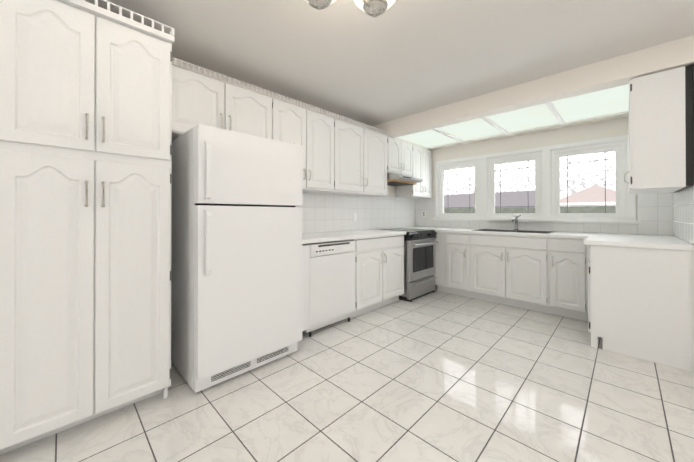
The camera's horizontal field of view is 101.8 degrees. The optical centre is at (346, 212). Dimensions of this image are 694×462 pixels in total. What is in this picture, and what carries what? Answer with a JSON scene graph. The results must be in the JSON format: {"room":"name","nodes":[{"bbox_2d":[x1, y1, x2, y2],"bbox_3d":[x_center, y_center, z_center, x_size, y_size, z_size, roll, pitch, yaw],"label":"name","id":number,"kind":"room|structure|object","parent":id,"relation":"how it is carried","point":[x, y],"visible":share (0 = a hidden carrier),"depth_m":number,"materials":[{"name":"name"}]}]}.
{"room":"kitchen","nodes":[
{"label":"kitchen","id":0,"kind":"room"},
{"bbox_2d":[172,59,401,232],"bbox_3d":[-1.506,-0.062,2.453,0.250,2.430,8.070,0,0,45],"label":"wall","id":1,"kind":"structure","parent":0,"point":[391,190],"depth_m":3.02,"materials":[{"name":"white paint"}]},
{"bbox_2d":[172,57,387,196],"bbox_3d":[-0.478,-0.687,3.059,0.360,0.885,2.680,0,0,45],"label":"upper cabinet","id":2,"kind":"object","parent":1,"relation":"attached to","point":[342,157],"visible":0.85,"depth_m":2.84,"materials":[{"name":"white wood"}]},
{"bbox_2d":[296,192,415,232],"bbox_3d":[0.160,-0.026,3.960,0.006,0.529,3.085,0,0,45],"label":"backsplash","id":3,"kind":"structure","parent":1,"relation":"attached to","point":[321,212],"depth_m":3.88,"materials":[{"name":"tile"}]},
{"bbox_2d":[353,213,356,220],"bbox_3d":[0.111,0.052,3.899,0.008,0.115,0.070,0,0,45],"label":"switch plate","id":4,"kind":"object","parent":3,"relation":"attached to","point":[354,216],"visible":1,"depth_m":3.90,"materials":[{"name":"white plastic"}]},
{"bbox_2d":[387,136,412,176],"bbox_3d":[0.693,-0.815,4.247,0.360,0.512,0.637,0,0,45],"label":"upper cabinet","id":5,"kind":"object","parent":1,"relation":"attached to","point":[399,157],"visible":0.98,"depth_m":4.11,"materials":[{"name":"white wood"}]},
{"bbox_2d":[387,173,422,185],"bbox_3d":[0.744,-0.494,4.197,0.500,0.121,0.634,0,0,45],"label":"range hood","id":6,"kind":"object","parent":5,"relation":"attached to","point":[396,180],"visible":0.73,"depth_m":4.02,"materials":[{"name":"silver metal"}]},
{"bbox_2d":[396,144,431,198],"bbox_3d":[1.131,-0.663,4.690,0.360,0.812,0.595,0,0,45],"label":"upper cabinet","id":7,"kind":"object","parent":1,"relation":"attached to","point":[422,163],"visible":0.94,"depth_m":4.56,"materials":[{"name":"white wood"}]},
{"bbox_2d":[0,285,693,461],"bbox_3d":[0.719,1.184,0.253,6.600,0.080,8.070,0,0,45],"label":"floor","id":8,"kind":"structure","parent":0,"point":[438,376],"depth_m":1.69,"materials":[{"name":"tile"}]},
{"bbox_2d":[0,0,174,454],"bbox_3d":[-1.561,0.000,1.721,0.695,2.300,0.726,0,0,45],"label":"pantry","id":9,"kind":"object","parent":8,"relation":"on","point":[85,190],"visible":1,"depth_m":1.46,"materials":[{"name":"white wood"}]},
{"bbox_2d":[171,124,301,392],"bbox_3d":[-0.894,0.295,2.262,0.808,1.715,0.785,0,0,45],"label":"fridge","id":10,"kind":"object","parent":8,"relation":"on","point":[236,259],"visible":0.98,"depth_m":1.94,"materials":[{"name":"metal"}]},
{"bbox_2d":[302,244,309,330],"bbox_3d":[-0.623,0.724,2.726,0.615,0.862,0.183,0,0,45],"label":"base cabinet","id":11,"kind":"object","parent":8,"relation":"on","point":[305,248],"depth_m":2.54,"materials":[{"name":"white wood"}]},
{"bbox_2d":[303,240,354,336],"bbox_3d":[-0.332,0.725,2.991,0.602,0.862,0.600,0,0,45],"label":"dishwasher","id":12,"kind":"object","parent":8,"relation":"on","point":[332,282],"visible":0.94,"depth_m":2.77,"materials":[{"name":"plastic"}]},
{"bbox_2d":[347,235,403,318],"bbox_3d":[0.203,0.718,3.561,0.616,0.880,0.952,0,0,45],"label":"base cabinet","id":13,"kind":"object","parent":8,"relation":"on","point":[379,272],"depth_m":3.30,"materials":[{"name":"white wood"}]},
{"bbox_2d":[302,230,405,243],"bbox_3d":[-0.071,0.257,3.268,0.643,0.040,1.757,0,0,45],"label":"countertop","id":14,"kind":"structure","parent":13,"relation":"on","point":[318,237],"depth_m":3.10,"materials":[{"name":"laminate"}]},
{"bbox_2d":[379,228,438,301],"bbox_3d":[0.844,0.704,4.108,0.727,0.913,0.700,0,0,45],"label":"stove","id":15,"kind":"object","parent":8,"relation":"on","point":[419,264],"visible":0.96,"depth_m":3.81,"materials":[{"name":"silver metal"}]},
{"bbox_2d":[434,232,485,296],"bbox_3d":[1.678,0.721,4.189,0.519,0.880,0.616,0,0,45],"label":"base cabinet","id":16,"kind":"object","parent":8,"relation":"on","point":[452,252],"depth_m":3.94,"materials":[{"name":"white wood"}]},
{"bbox_2d":[470,244,549,313],"bbox_3d":[2.172,0.809,3.701,0.870,0.700,0.616,0,0,45],"label":"base cabinet","id":17,"kind":"object","parent":8,"relation":"on","point":[545,275],"depth_m":3.44,"materials":[{"name":"white wood"}]},
{"bbox_2d":[546,237,588,320],"bbox_3d":[2.615,0.717,3.264,0.375,0.880,0.616,0,0,45],"label":"base cabinet","id":18,"kind":"object","parent":8,"relation":"on","point":[569,261],"depth_m":3.06,"materials":[{"name":"white wood"}]},
{"bbox_2d":[402,227,676,238],"bbox_3d":[2.089,0.259,3.764,3.022,0.040,0.638,0,0,45],"label":"countertop","id":19,"kind":"structure","parent":18,"relation":"on","point":[569,235],"depth_m":3.32,"materials":[{"name":"laminate"}]},
{"bbox_2d":[471,229,553,233],"bbox_3d":[2.154,0.326,3.684,0.870,0.185,0.475,0,0,45],"label":"sink","id":20,"kind":"object","parent":19,"relation":"in","point":[525,231],"visible":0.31,"depth_m":3.73,"materials":[{"name":"silver metal"}]},
{"bbox_2d":[512,215,520,229],"bbox_3d":[2.261,0.128,3.774,0.088,0.210,0.222,0,0,45],"label":"faucet","id":21,"kind":"object","parent":19,"relation":"on","point":[516,223],"visible":1,"depth_m":3.82,"materials":[{"name":"silver metal"}]},
{"bbox_2d":[588,245,693,371],"bbox_3d":[2.516,0.714,2.461,0.591,0.880,0.616,0,0,45],"label":"base cabinet","id":22,"kind":"object","parent":8,"relation":"on","point":[640,303],"visible":0.96,"depth_m":2.19,"materials":[{"name":"white wood"}]},
{"bbox_2d":[581,235,693,250],"bbox_3d":[2.498,0.253,2.468,0.617,0.040,0.635,0,0,45],"label":"countertop","id":23,"kind":"structure","parent":22,"relation":"on","point":[646,241],"depth_m":2.31,"materials":[{"name":"laminate"}]},
{"bbox_2d":[85,0,693,126],"bbox_3d":[0.719,-1.346,0.264,6.600,0.120,8.070,0,0,45],"label":"ceiling","id":24,"kind":"structure","parent":0,"point":[352,60],"depth_m":2.11,"materials":[{"name":"paint"}]},
{"bbox_2d":[305,0,395,17],"bbox_3d":[0.033,-1.065,1.157,0.462,0.435,0.440,0,0,45],"label":"chandelier","id":25,"kind":"object","parent":24,"relation":"hanging from","point":[374,8],"visible":1,"depth_m":1.20,"materials":[{"name":"white glass"}]},
{"bbox_2d":[371,35,693,149],"bbox_3d":[1.867,-1.177,3.541,3.030,0.190,1.290,0,0,45],"label":"soffit","id":26,"kind":"structure","parent":24,"relation":"attached to","point":[621,70],"depth_m":2.74,"materials":[{"name":"white paint"}]},
{"bbox_2d":[397,84,628,146],"bbox_3d":[1.874,-1.106,3.541,2.440,0.001,0.960,0,0,45],"label":"panels","id":27,"kind":"object","parent":26,"relation":"attached to","point":[613,100],"visible":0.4,"depth_m":3.27,"materials":[{"name":"white plastic"}]},
{"bbox_2d":[431,117,670,235],"bbox_3d":[2.308,-0.055,4.162,3.280,2.430,0.220,0,0,45],"label":"wall","id":28,"kind":"structure","parent":0,"point":[602,129],"depth_m":3.77,"materials":[{"name":"white paint"}]},
{"bbox_2d":[431,135,639,223],"bbox_3d":[2.400,-0.376,4.013,2.447,0.999,0.305,0,0,45],"label":"window","id":29,"kind":"structure","parent":28,"relation":"in","point":[547,188],"depth_m":3.70,"materials":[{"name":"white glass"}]},
{"bbox_2d":[416,193,672,235],"bbox_3d":[2.318,-0.026,3.994,3.018,0.529,0.006,0,0,45],"label":"backsplash","id":30,"kind":"structure","parent":28,"relation":"attached to","point":[654,214],"depth_m":3.33,"materials":[{"name":"tile"}]},
{"bbox_3d":[4.179,-0.066,1.431,3.220,2.430,1.540,0,0,45],"label":"wall","id":31,"kind":"structure","parent":0,"visible":0},
{"bbox_2d":[624,65,693,194],"bbox_3d":[2.694,-0.635,2.485,0.364,0.887,0.890,0,0,45],"label":"upper cabinet","id":32,"kind":"object","parent":31,"relation":"attached to","point":[661,131],"visible":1,"depth_m":2.15,"materials":[{"name":"white wood"}]},
{"bbox_2d":[673,186,693,244],"bbox_3d":[2.955,-0.007,2.487,0.006,0.479,1.244,0,0,45],"label":"backsplash","id":33,"kind":"structure","parent":31,"relation":"attached to","point":[683,214],"depth_m":2.37,"materials":[{"name":"tile"}]},
{"label":"outside","id":34,"kind":"structure","parent":0,"visible":0},
{"bbox_2d":[444,151,615,198],"bbox_3d":[40.137,-18.422,44.558,140.000,40.500,0.001,0,0,45],"label":"sky","id":35,"kind":"structure","parent":34,"point":[582,175],"depth_m":48.14,"materials":[{"name":"white"}]},
{"bbox_3d":[27.801,1.826,31.970,120.000,0.100,75.130,0,0,45],"label":"ground","id":36,"kind":"structure","parent":34,"visible":0},
{"bbox_2d":[444,190,534,207],"bbox_3d":[11.065,-0.043,27.510,14.450,3.600,7.800,0,0,45],"label":"house","id":37,"kind":"structure","parent":36,"relation":"on","point":[524,198],"depth_m":23.37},
{"bbox_2d":[444,206,615,212],"bbox_3d":[5.797,0.750,8.962,17.000,1.860,1.200,0,0,45],"label":"hedge","id":38,"kind":"object","parent":36,"relation":"on","point":[589,209],"depth_m":8.37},
{"bbox_2d":[560,185,615,205],"bbox_3d":[18.903,-0.169,21.181,4.900,3.800,7.000,0,0,45],"label":"house","id":39,"kind":"structure","parent":36,"relation":"on","point":[593,195],"depth_m":19.46,"materials":[{"name":"pink"}]}
]}

